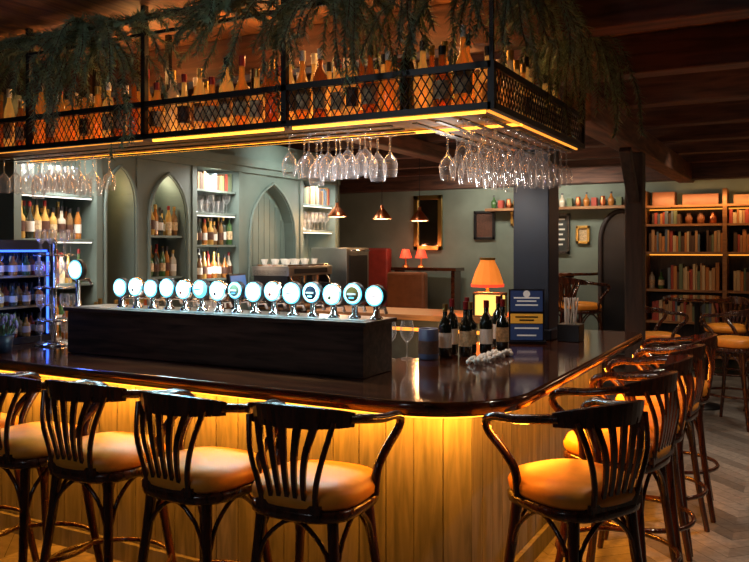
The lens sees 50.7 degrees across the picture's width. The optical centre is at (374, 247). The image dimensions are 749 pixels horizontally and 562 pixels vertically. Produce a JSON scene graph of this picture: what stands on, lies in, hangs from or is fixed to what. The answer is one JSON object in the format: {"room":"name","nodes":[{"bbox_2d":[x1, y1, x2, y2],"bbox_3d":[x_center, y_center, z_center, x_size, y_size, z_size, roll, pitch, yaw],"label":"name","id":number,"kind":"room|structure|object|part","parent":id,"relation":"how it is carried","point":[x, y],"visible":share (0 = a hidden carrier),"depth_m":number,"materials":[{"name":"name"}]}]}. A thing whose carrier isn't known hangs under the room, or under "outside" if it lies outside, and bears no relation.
{"room":"bar","nodes":[
{"label":"bar","id":0,"kind":"room"},
{"bbox_2d":[0,69,316,152],"bbox_3d":[-3.183,0.150,5.383,0.150,3.000,10.100,0,0,29],"label":"wall","id":1,"kind":"structure","parent":0,"point":[10,75],"depth_m":5.98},
{"bbox_2d":[337,160,338,247],"bbox_3d":[-0.594,0.285,9.712,0.230,2.730,0.260,0,0,29],"label":"wall pier","id":2,"kind":"object","parent":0,"point":[337,160],"depth_m":9.75,"materials":[{"name":"green paint"}]},
{"bbox_2d":[0,367,748,561],"bbox_3d":[0.361,1.700,5.361,9.900,0.100,13.573,0,0,29],"label":"floor","id":3,"kind":"structure","parent":0,"point":[726,436],"depth_m":4.91,"materials":[{"name":"brown wood"}]},
{"bbox_2d":[0,371,41,560],"bbox_3d":[-1.999,1.097,3.887,0.572,1.113,0.548,0,0,26],"label":"bar stool","id":4,"kind":"object","parent":3,"relation":"on","point":[27,374],"visible":0.35,"depth_m":3.91,"materials":[{"name":"brown wood"}]},
{"bbox_2d":[0,371,107,561],"bbox_3d":[-1.564,1.097,3.639,0.572,1.113,0.548,0,0,32],"label":"bar stool","id":5,"kind":"object","parent":3,"relation":"on","point":[22,445],"visible":0.59,"depth_m":3.44,"materials":[{"name":"brown wood"}]},
{"bbox_2d":[39,379,180,561],"bbox_3d":[-1.155,1.097,3.429,0.572,1.113,0.548,0,0,27],"label":"bar stool","id":6,"kind":"object","parent":3,"relation":"on","point":[106,459],"visible":0.83,"depth_m":3.24,"materials":[{"name":"brown wood"}]},
{"bbox_2d":[0,94,371,338],"bbox_3d":[-1.433,0.280,7.465,0.920,2.740,4.450,0,0,29],"label":"bar","id":7,"kind":"object","parent":3,"relation":"on","point":[266,209],"visible":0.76,"depth_m":7.12,"materials":[{"name":"green paint"}]},
{"bbox_2d":[21,168,82,283],"label":"bottles","id":8,"kind":"object","parent":7,"relation":"on","point":[31,221],"depth_m":5.95,"materials":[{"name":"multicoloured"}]},
{"bbox_2d":[57,296,71,330],"label":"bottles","id":9,"kind":"object","parent":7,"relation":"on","point":[60,312],"depth_m":6.01,"materials":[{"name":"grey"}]},
{"bbox_2d":[61,304,68,338],"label":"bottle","id":10,"kind":"object","parent":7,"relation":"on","point":[64,334],"depth_m":5.47,"materials":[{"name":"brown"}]},
{"bbox_2d":[94,298,101,304],"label":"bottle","id":11,"kind":"object","parent":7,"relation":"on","point":[99,299],"depth_m":5.75,"materials":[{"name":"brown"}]},
{"bbox_2d":[140,298,149,305],"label":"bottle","id":12,"kind":"object","parent":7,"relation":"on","point":[143,301],"depth_m":6.11,"materials":[{"name":"brown glass"}]},
{"bbox_2d":[151,204,177,276],"label":"bottles","id":13,"kind":"object","parent":7,"relation":"on","point":[162,264],"depth_m":6.98,"materials":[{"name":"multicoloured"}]},
{"bbox_2d":[197,192,231,308],"label":"bottles","id":14,"kind":"object","parent":7,"relation":"on","point":[208,234],"depth_m":7.56,"materials":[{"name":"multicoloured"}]},
{"bbox_2d":[226,273,248,309],"bbox_3d":[-1.297,0.430,7.317,0.200,0.386,0.360,0,0,14],"label":"till","id":15,"kind":"object","parent":7,"relation":"on","point":[241,277],"visible":0.36,"depth_m":7.29,"materials":[{"name":"black plastic"}]},
{"bbox_2d":[197,171,328,205],"bbox_3d":[-1.159,-0.614,8.368,0.158,0.227,2.355,0,0,29],"label":"books","id":16,"kind":"object","parent":7,"relation":"on","point":[221,182],"visible":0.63,"depth_m":7.73,"materials":[{"name":"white paper"}]},
{"bbox_2d":[251,259,331,311],"bbox_3d":[-0.818,0.370,8.082,0.532,0.516,0.800,0,0,29],"label":"espresso machine","id":17,"kind":"object","parent":7,"relation":"on","point":[304,272],"visible":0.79,"depth_m":7.83,"materials":[{"name":"silver metal"}]},
{"bbox_2d":[311,248,369,304],"bbox_3d":[-0.356,0.308,8.935,0.530,0.620,0.500,0,0,29],"label":"glasswasher","id":18,"kind":"object","parent":7,"relation":"on","point":[349,265],"visible":0.65,"depth_m":8.73,"materials":[{"name":"metal"}]},
{"bbox_2d":[134,389,285,561],"bbox_3d":[-0.676,1.097,3.157,0.572,1.113,0.548,0,0,31],"label":"bar stool","id":19,"kind":"object","parent":3,"relation":"on","point":[203,478],"visible":0.84,"depth_m":2.97,"materials":[{"name":"brown wood"}]},
{"bbox_2d":[0,330,641,561],"bbox_3d":[-0.685,1.125,5.279,4.260,1.050,3.100,0,0,29],"label":"bar counter","id":20,"kind":"object","parent":3,"relation":"on","point":[443,496],"depth_m":3.71,"materials":[{"name":"brown wood"}]},
{"bbox_2d":[0,313,18,352],"bbox_3d":[-2.130,0.485,4.519,0.189,0.225,0.162,0,0,29],"label":"lavender","id":21,"kind":"object","parent":20,"relation":"on","point":[6,340],"visible":1,"depth_m":4.50,"materials":[{"name":"purple plant"}]},
{"bbox_2d":[0,240,52,344],"bbox_3d":[-2.340,0.274,5.039,0.360,0.648,0.440,0,0,29],"label":"fridge","id":22,"kind":"object","parent":20,"relation":"on","point":[18,276],"visible":0.8,"depth_m":5.07,"materials":[{"name":"black metal"},{"name":"clear glass"}]},
{"bbox_2d":[33,230,75,346],"bbox_3d":[-1.982,0.242,4.902,0.250,0.713,0.250,0,0,29],"label":"glass tower","id":23,"kind":"object","parent":20,"relation":"on","point":[54,343],"visible":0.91,"depth_m":4.89,"materials":[{"name":"silver metal"}]},
{"bbox_2d":[68,259,92,305],"bbox_3d":[-1.762,0.332,4.757,0.143,0.532,0.123,0,0,-30],"label":"beer font","id":24,"kind":"object","parent":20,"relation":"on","point":[77,269],"visible":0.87,"depth_m":4.73,"materials":[{"name":"silver metal"}]},
{"bbox_2d":[63,304,396,378],"bbox_3d":[-0.840,0.467,4.208,1.990,0.262,0.320,0,0,29],"label":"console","id":25,"kind":"object","parent":20,"relation":"on","point":[342,346],"visible":0.97,"depth_m":3.96,"materials":[{"name":"black wood"}]},
{"bbox_2d":[113,277,387,319],"bbox_3d":[-0.699,0.249,4.139,1.753,0.173,0.152,0,0,29],"label":"beer taps","id":26,"kind":"object","parent":25,"relation":"on","point":[293,293],"visible":1,"depth_m":4.04,"materials":[{"name":"silver metal"}]},
{"bbox_2d":[0,330,641,416],"bbox_3d":[-0.685,0.630,5.279,4.260,0.060,3.100,0,0,29],"label":"countertop","id":27,"kind":"structure","parent":20,"relation":"on","point":[440,387],"depth_m":3.72,"materials":[{"name":"brown wood"}]},
{"bbox_2d":[392,321,413,358],"bbox_3d":[0.078,0.495,4.235,0.178,0.204,0.251,0,0,42],"label":"glasses","id":28,"kind":"object","parent":20,"relation":"on","point":[401,321],"visible":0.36,"depth_m":4.25,"materials":[{"name":"clear glass"}]},
{"bbox_2d":[418,327,438,359],"bbox_3d":[0.292,0.515,4.270,0.111,0.165,0.111,0,0,29],"label":"tin","id":29,"kind":"object","parent":20,"relation":"on","point":[428,337],"visible":1,"depth_m":4.22,"materials":[{"name":"blue metal"}]},
{"bbox_2d":[439,296,508,357],"bbox_3d":[0.565,0.443,4.544,0.603,0.310,0.226,0,0,-41],"label":"wine bottles","id":30,"kind":"object","parent":20,"relation":"on","point":[494,330],"visible":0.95,"depth_m":4.47,"materials":[{"name":"black glass"}]},
{"bbox_2d":[466,349,512,364],"bbox_3d":[0.608,0.577,4.204,0.126,0.042,0.511,0,0,29],"label":"string","id":31,"kind":"object","parent":20,"relation":"on","point":[489,356],"visible":1,"depth_m":4.13,"materials":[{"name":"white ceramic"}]},
{"bbox_2d":[509,289,546,343],"bbox_3d":[0.955,0.428,4.968,0.240,0.340,0.090,0,0,5],"label":"sign","id":32,"kind":"object","parent":20,"relation":"on","point":[526,306],"visible":0.96,"depth_m":4.96,"materials":[{"name":"blue plastic"}]},
{"bbox_2d":[514,82,558,340],"bbox_3d":[1.083,-0.246,5.286,0.280,1.688,0.280,0,0,29],"label":"support column","id":33,"kind":"structure","parent":20,"relation":"on","point":[536,209],"depth_m":5.19,"materials":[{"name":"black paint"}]},
{"bbox_2d":[557,297,583,341],"bbox_3d":[1.269,0.459,5.105,0.140,0.279,0.140,0,0,29],"label":"holder","id":34,"kind":"object","parent":20,"relation":"on","point":[568,332],"visible":1,"depth_m":5.07,"materials":[{"name":"black plastic"}]},
{"bbox_2d":[245,399,404,561],"bbox_3d":[-0.218,1.097,2.954,0.572,1.113,0.548,0,0,25],"label":"bar stool","id":35,"kind":"object","parent":3,"relation":"on","point":[302,492],"visible":0.99,"depth_m":2.77,"materials":[{"name":"brown wood"}]},
{"bbox_2d":[369,248,390,306],"bbox_3d":[-0.276,0.825,12.623,0.850,1.650,0.800,0,0,29],"label":"banquette","id":36,"kind":"object","parent":3,"relation":"on","point":[379,258],"visible":0.02,"depth_m":12.70,"materials":[{"name":"leather"}]},
{"bbox_2d":[387,272,427,308],"bbox_3d":[0.347,1.000,11.204,0.600,1.300,0.700,0,0,29],"label":"leather armchair","id":37,"kind":"object","parent":3,"relation":"on","point":[404,289],"visible":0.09,"depth_m":11.35,"materials":[{"name":"brown leather"}]},
{"bbox_2d":[307,305,508,358],"bbox_3d":[0.405,1.125,7.475,2.040,1.050,0.700,0,0,29],"label":"countertop","id":38,"kind":"structure","parent":3,"relation":"on","point":[401,348],"depth_m":7.21,"materials":[{"name":"brown wood"}]},
{"bbox_2d":[471,258,503,291],"bbox_3d":[1.014,0.343,7.087,0.300,0.510,0.300,0,0,29],"label":"table lamp","id":39,"kind":"object","parent":38,"relation":"on","point":[487,275],"visible":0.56,"depth_m":7.00,"materials":[{"name":"orange fabric"}]},
{"bbox_2d":[473,292,506,316],"bbox_3d":[1.001,0.492,6.855,0.270,0.211,0.130,0,0,29],"label":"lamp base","id":40,"kind":"object","parent":38,"relation":"on","point":[478,310],"visible":0.74,"depth_m":6.83,"materials":[{"name":"yellow"}]},
{"bbox_2d":[391,267,463,309],"bbox_3d":[0.820,0.975,12.284,1.100,1.350,0.350,0,0,29],"label":"console table","id":41,"kind":"object","parent":3,"relation":"on","point":[455,271],"visible":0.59,"depth_m":12.06,"materials":[{"name":"brown wood"}]},
{"bbox_2d":[400,249,411,266],"bbox_3d":[0.492,0.158,12.457,0.200,0.280,0.197,0,0,29],"label":"table lamp","id":42,"kind":"object","parent":41,"relation":"on","point":[405,253],"visible":1,"depth_m":12.40,"materials":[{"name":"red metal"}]},
{"bbox_2d":[415,249,426,266],"bbox_3d":[0.730,0.158,12.328,0.200,0.280,0.197,0,0,29],"label":"table lamp","id":43,"kind":"object","parent":41,"relation":"on","point":[421,253],"visible":0.88,"depth_m":12.28,"materials":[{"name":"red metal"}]},
{"bbox_2d":[481,397,649,561],"bbox_3d":[0.745,1.097,2.966,0.572,1.113,0.548,0,0,-31],"label":"bar stool","id":44,"kind":"object","parent":3,"relation":"on","point":[574,492],"visible":1,"depth_m":2.79,"materials":[{"name":"brown wood"}]},
{"bbox_2d":[602,354,624,386],"bbox_3d":[1.949,1.550,10.277,2.400,0.200,2.200,0,0,29],"label":"platform","id":45,"kind":"object","parent":3,"relation":"on","point":[618,368],"visible":0.02,"depth_m":9.68,"materials":[{"name":"brown wood"}]},
{"bbox_2d":[559,271,597,322],"bbox_3d":[2.480,0.878,10.103,0.736,1.140,0.736,0,0,29],"label":"table","id":46,"kind":"object","parent":45,"relation":"on","point":[570,274],"visible":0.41,"depth_m":9.85,"materials":[{"name":"brown wood"}]},
{"bbox_2d":[559,277,610,363],"bbox_3d":[2.406,0.895,9.233,0.548,1.113,0.572,0,0,-31],"label":"bar stool","id":47,"kind":"object","parent":45,"relation":"on","point":[584,307],"visible":0.63,"depth_m":9.07,"materials":[{"name":"brown wood"}]},
{"bbox_2d":[548,370,681,561],"bbox_3d":[1.096,1.097,3.572,0.548,1.113,0.572,0,0,39],"label":"bar stool","id":48,"kind":"object","parent":3,"relation":"on","point":[662,382],"visible":0.66,"depth_m":3.44,"materials":[{"name":"brown wood"}]},
{"bbox_2d":[619,147,645,382],"bbox_3d":[2.315,0.379,7.137,0.160,2.543,0.590,0,0,29],"label":"timber post","id":49,"kind":"object","parent":3,"relation":"on","point":[633,164],"visible":0.71,"depth_m":7.26,"materials":[{"name":"brown wood"}]},
{"bbox_2d":[585,354,696,561],"bbox_3d":[1.359,1.097,4.055,0.548,1.113,0.572,0,0,25],"label":"bar stool","id":50,"kind":"object","parent":3,"relation":"on","point":[682,363],"visible":0.54,"depth_m":3.89,"materials":[{"name":"brown wood"}]},
{"bbox_2d":[604,344,709,556],"bbox_3d":[1.621,1.097,4.538,0.548,1.113,0.572,0,0,33],"label":"bar stool","id":51,"kind":"object","parent":3,"relation":"on","point":[697,350],"visible":0.43,"depth_m":4.41,"materials":[{"name":"brown wood"}]},
{"bbox_2d":[646,306,688,355],"bbox_3d":[2.778,1.097,7.779,0.548,1.113,0.572,0,0,-2],"label":"bar stool","id":52,"kind":"object","parent":3,"relation":"on","point":[649,334],"visible":0.26,"depth_m":7.58,"materials":[{"name":"brown wood"}]},
{"bbox_2d":[638,333,719,522],"bbox_3d":[1.907,1.097,5.043,0.548,1.113,0.572,0,0,21],"label":"bar stool","id":53,"kind":"object","parent":3,"relation":"on","point":[709,339],"visible":0.49,"depth_m":4.83,"materials":[{"name":"brown wood"}]},
{"bbox_2d":[646,188,748,373],"bbox_3d":[4.593,0.440,10.327,2.050,2.420,0.370,0,0,29],"label":"bookcase","id":54,"kind":"object","parent":3,"relation":"on","point":[730,261],"depth_m":10.55,"materials":[{"name":"brown wood"}]},
{"bbox_2d":[649,209,748,322],"bbox_3d":[4.560,0.233,10.294,1.850,1.472,0.220,0,0,29],"label":"books","id":55,"kind":"object","parent":54,"relation":"in","point":[681,277],"visible":0.87,"depth_m":10.40,"materials":[{"name":"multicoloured paper"}]},
{"bbox_3d":[4.393,-0.101,10.441,1.461,1.299,0.220,0,0,29],"label":"curios on the shelf","id":56,"kind":"part","parent":54,"relation":"part of","materials":[{"name":"brown wood"}]},
{"bbox_2d":[662,295,733,410],"bbox_3d":[3.375,1.080,8.251,0.696,1.140,0.696,0,0,29],"label":"table","id":57,"kind":"object","parent":3,"relation":"on","point":[697,301],"visible":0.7,"depth_m":8.18,"materials":[{"name":"brown wood"}]},
{"bbox_2d":[699,309,748,431],"bbox_3d":[3.369,1.097,7.401,0.572,1.113,0.548,0,0,-42],"label":"bar stool","id":58,"kind":"object","parent":3,"relation":"on","point":[725,344],"visible":0.81,"depth_m":7.24,"materials":[{"name":"brown wood"}]},
{"bbox_2d":[701,296,748,391],"bbox_3d":[3.864,1.097,8.669,0.572,1.113,0.548,0,0,33],"label":"bar stool","id":59,"kind":"object","parent":3,"relation":"on","point":[719,328],"visible":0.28,"depth_m":8.63,"materials":[{"name":"brown wood"}]},
{"bbox_2d":[0,0,748,96],"bbox_3d":[0.374,-1.400,5.386,9.900,0.100,13.500,0,0,29],"label":"ceiling","id":60,"kind":"structure","parent":0,"point":[16,16],"depth_m":4.61,"materials":[{"name":"brown wood"}]},
{"bbox_2d":[0,0,584,163],"bbox_3d":[-0.690,-0.968,4.997,3.630,0.765,1.630,0,0,29],"label":"rack","id":61,"kind":"object","parent":60,"relation":"attached to","point":[441,120],"visible":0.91,"depth_m":4.14,"materials":[{"name":"black metal"}]},
{"bbox_2d":[0,89,25,146],"label":"liquor bottles","id":62,"kind":"object","parent":61,"relation":"on","point":[8,112],"depth_m":5.11,"materials":[{"name":"orange glass"}]},
{"bbox_2d":[8,153,92,198],"label":"glasses","id":63,"kind":"object","parent":61,"relation":"hanging from","point":[55,184],"depth_m":5.11,"materials":[{"name":"clear glass"}]},
{"bbox_2d":[33,79,140,143],"label":"liquor bottles","id":64,"kind":"object","parent":61,"relation":"on","point":[135,93],"depth_m":4.80,"materials":[{"name":"orange glass"}]},
{"bbox_2d":[149,55,280,132],"label":"liquor bottles","id":65,"kind":"object","parent":61,"relation":"on","point":[205,87],"depth_m":4.31,"materials":[{"name":"orange glass"}]},
{"bbox_2d":[0,0,647,162],"bbox_3d":[-0.629,-0.926,4.706,4.030,0.876,2.071,0,0,29],"label":"hanging greenery","id":66,"kind":"object","parent":61,"relation":"attached to","point":[101,38],"visible":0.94,"depth_m":4.13,"materials":[{"name":"green plant"}]},
{"bbox_2d":[298,131,386,185],"label":"glasses","id":67,"kind":"object","parent":61,"relation":"hanging from","point":[343,131],"depth_m":4.09,"materials":[{"name":"clear glass"}]},
{"bbox_2d":[289,25,488,119],"label":"liquor bottles","id":68,"kind":"object","parent":61,"relation":"on","point":[317,74],"depth_m":3.84,"materials":[{"name":"orange glass"}]},
{"bbox_2d":[449,119,572,191],"label":"glasses","id":69,"kind":"object","parent":61,"relation":"hanging from","point":[479,163],"depth_m":4.28,"materials":[{"name":"clear glass"}]},
{"bbox_2d":[496,50,561,127],"label":"liquor bottles","id":70,"kind":"object","parent":61,"relation":"on","point":[513,65],"depth_m":4.13,"materials":[{"name":"orange glass"}]},
{"bbox_2d":[327,203,346,216],"bbox_3d":[-0.420,-0.845,8.890,0.220,0.990,0.220,0,0,29],"label":"pendant lamp","id":71,"kind":"object","parent":60,"relation":"hanging from","point":[336,211],"visible":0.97,"depth_m":8.83,"materials":[{"name":"orange metal"}]},
{"bbox_2d":[372,205,390,218],"bbox_3d":[0.085,-0.835,9.002,0.220,1.010,0.220,0,0,29],"label":"pendant lamp","id":72,"kind":"object","parent":60,"relation":"hanging from","point":[381,213],"visible":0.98,"depth_m":8.94,"materials":[{"name":"orange metal"}]},
{"bbox_2d":[18,0,748,101],"bbox_3d":[0.732,-1.225,4.264,7.800,0.250,0.170,0,0,29],"label":"ceiling beam","id":73,"kind":"structure","parent":60,"relation":"attached to","point":[605,17],"depth_m":4.36,"materials":[{"name":"brown wood"}]},
{"bbox_2d":[410,158,428,220],"bbox_3d":[0.516,-0.825,9.064,0.220,1.030,0.220,0,0,29],"label":"pendant lamp","id":74,"kind":"object","parent":60,"relation":"hanging from","point":[419,215],"visible":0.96,"depth_m":9.02,"materials":[{"name":"orange metal"}]},
{"bbox_2d":[343,135,513,179],"bbox_3d":[0.770,-1.026,8.756,0.180,0.152,6.200,0,0,29],"label":"beam","id":75,"kind":"structure","parent":60,"relation":"attached to","point":[401,144],"depth_m":8.29,"materials":[{"name":"brown wood"}]},
{"bbox_2d":[130,20,748,98],"bbox_3d":[1.281,-1.225,5.275,7.800,0.250,0.170,0,0,29],"label":"ceiling beam","id":76,"kind":"structure","parent":60,"relation":"attached to","point":[725,46],"depth_m":4.87,"materials":[{"name":"brown wood"}]},
{"bbox_2d":[280,100,748,151],"bbox_3d":[2.379,-1.225,7.296,7.800,0.250,0.170,0,0,29],"label":"ceiling beam","id":77,"kind":"structure","parent":60,"relation":"attached to","point":[725,112],"depth_m":7.06,"materials":[{"name":"brown wood"}]},
{"bbox_2d":[317,122,748,162],"bbox_3d":[2.158,-1.225,8.724,9.550,0.250,0.170,0,0,29],"label":"ceiling beam","id":78,"kind":"structure","parent":60,"relation":"attached to","point":[729,131],"depth_m":8.19,"materials":[{"name":"brown wood"}]},
{"bbox_2d":[339,160,748,193],"bbox_3d":[3.397,-1.125,11.005,9.550,0.430,0.260,0,0,29],"label":"header beam","id":79,"kind":"structure","parent":60,"relation":"attached to","point":[729,169],"depth_m":11.67,"materials":[{"name":"brown wood"}]},
{"bbox_2d":[339,139,748,172],"bbox_3d":[2.707,-1.225,9.735,9.550,0.250,0.170,0,0,29],"label":"ceiling beam","id":80,"kind":"structure","parent":60,"relation":"attached to","point":[734,145],"depth_m":9.71,"materials":[{"name":"brown wood"}]},
{"bbox_2d":[343,151,748,179],"bbox_3d":[3.208,-1.225,10.658,9.550,0.250,0.170,0,0,29],"label":"ceiling beam","id":81,"kind":"structure","parent":60,"relation":"attached to","point":[726,156],"depth_m":10.83,"materials":[{"name":"brown wood"}]},
{"bbox_2d":[563,90,693,182],"bbox_3d":[2.818,-0.991,8.105,0.200,0.222,5.910,0,0,29],"label":"beam","id":82,"kind":"structure","parent":60,"relation":"attached to","point":[660,158],"depth_m":6.85,"materials":[{"name":"brown wood"}]},
{"bbox_2d":[559,68,748,109],"bbox_3d":[1.830,-1.225,6.286,7.800,0.250,0.170,0,0,29],"label":"ceiling beam","id":83,"kind":"structure","parent":60,"relation":"attached to","point":[731,84],"depth_m":5.93,"materials":[{"name":"brown wood"}]},
{"bbox_2d":[339,178,748,329],"bbox_3d":[3.547,0.150,11.230,9.900,3.000,0.200,0,0,29],"label":"wall","id":84,"kind":"structure","parent":0,"point":[358,229],"depth_m":12.24,"materials":[{"name":"green paint"}]},
{"bbox_2d":[414,195,442,249],"bbox_3d":[0.849,-0.400,12.546,0.490,0.870,0.038,0,0,29],"label":"gilt mirror","id":85,"kind":"object","parent":84,"relation":"attached to","point":[428,235],"visible":0.98,"depth_m":12.54,"materials":[{"name":"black mirror"}]},
{"bbox_2d":[474,211,494,239],"bbox_3d":[1.683,-0.350,12.093,0.340,0.440,0.038,0,0,29],"label":"framed picture","id":86,"kind":"object","parent":84,"relation":"attached to","point":[484,221],"visible":0.88,"depth_m":12.10,"materials":[{"name":"black plastic"}]},
{"bbox_2d":[511,203,513,225],"bbox_3d":[2.167,-0.500,11.831,0.260,0.340,0.038,0,0,29],"label":"framed picture","id":87,"kind":"object","parent":84,"relation":"attached to","point":[512,206],"visible":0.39,"depth_m":11.87,"materials":[{"name":"gold metal"}]},
{"bbox_2d":[485,205,624,211],"bbox_3d":[2.706,-0.570,11.409,2.250,0.040,0.270,0,0,29],"label":"wall shelf","id":88,"kind":"object","parent":84,"relation":"attached to","point":[608,206],"visible":0.64,"depth_m":11.21,"materials":[{"name":"brown wood"}]},
{"bbox_2d":[491,195,513,207],"bbox_3d":[1.930,-0.693,11.813,0.343,0.186,0.100,0,0,29],"label":"bottles","id":89,"kind":"object","parent":88,"relation":"on","point":[501,203],"depth_m":11.79,"materials":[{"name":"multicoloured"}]},
{"bbox_2d":[559,191,622,206],"bbox_3d":[3.071,-0.691,11.193,0.881,0.194,0.100,0,0,29],"label":"bottles","id":90,"kind":"object","parent":88,"relation":"on","point":[586,201],"depth_m":11.18,"materials":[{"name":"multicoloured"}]},
{"bbox_2d":[559,213,569,253],"bbox_3d":[2.685,-0.210,11.549,0.340,0.590,0.038,0,0,29],"label":"menu board","id":91,"kind":"object","parent":84,"relation":"attached to","point":[564,218],"visible":0.39,"depth_m":11.51,"materials":[{"name":"black plastic"}]},
{"bbox_2d":[576,226,589,243],"bbox_3d":[3.002,-0.190,11.377,0.200,0.260,0.038,0,0,29],"label":"framed picture","id":92,"kind":"object","parent":84,"relation":"attached to","point":[582,232],"visible":1,"depth_m":11.37,"materials":[{"name":"paper"}]},
{"bbox_2d":[598,209,624,353],"bbox_3d":[3.463,0.550,11.117,0.621,2.200,0.070,0,0,29],"label":"door","id":93,"kind":"structure","parent":84,"relation":"in","point":[611,237],"depth_m":11.18,"materials":[{"name":"black wood"}]},
{"bbox_2d":[622,354,748,372],"bbox_3d":[3.468,1.570,11.137,9.550,0.160,0.040,0,0,29],"label":"baseboard","id":94,"kind":"structure","parent":84,"relation":"attached to","point":[718,363],"depth_m":10.49,"materials":[{"name":"green paint"}]}
]}

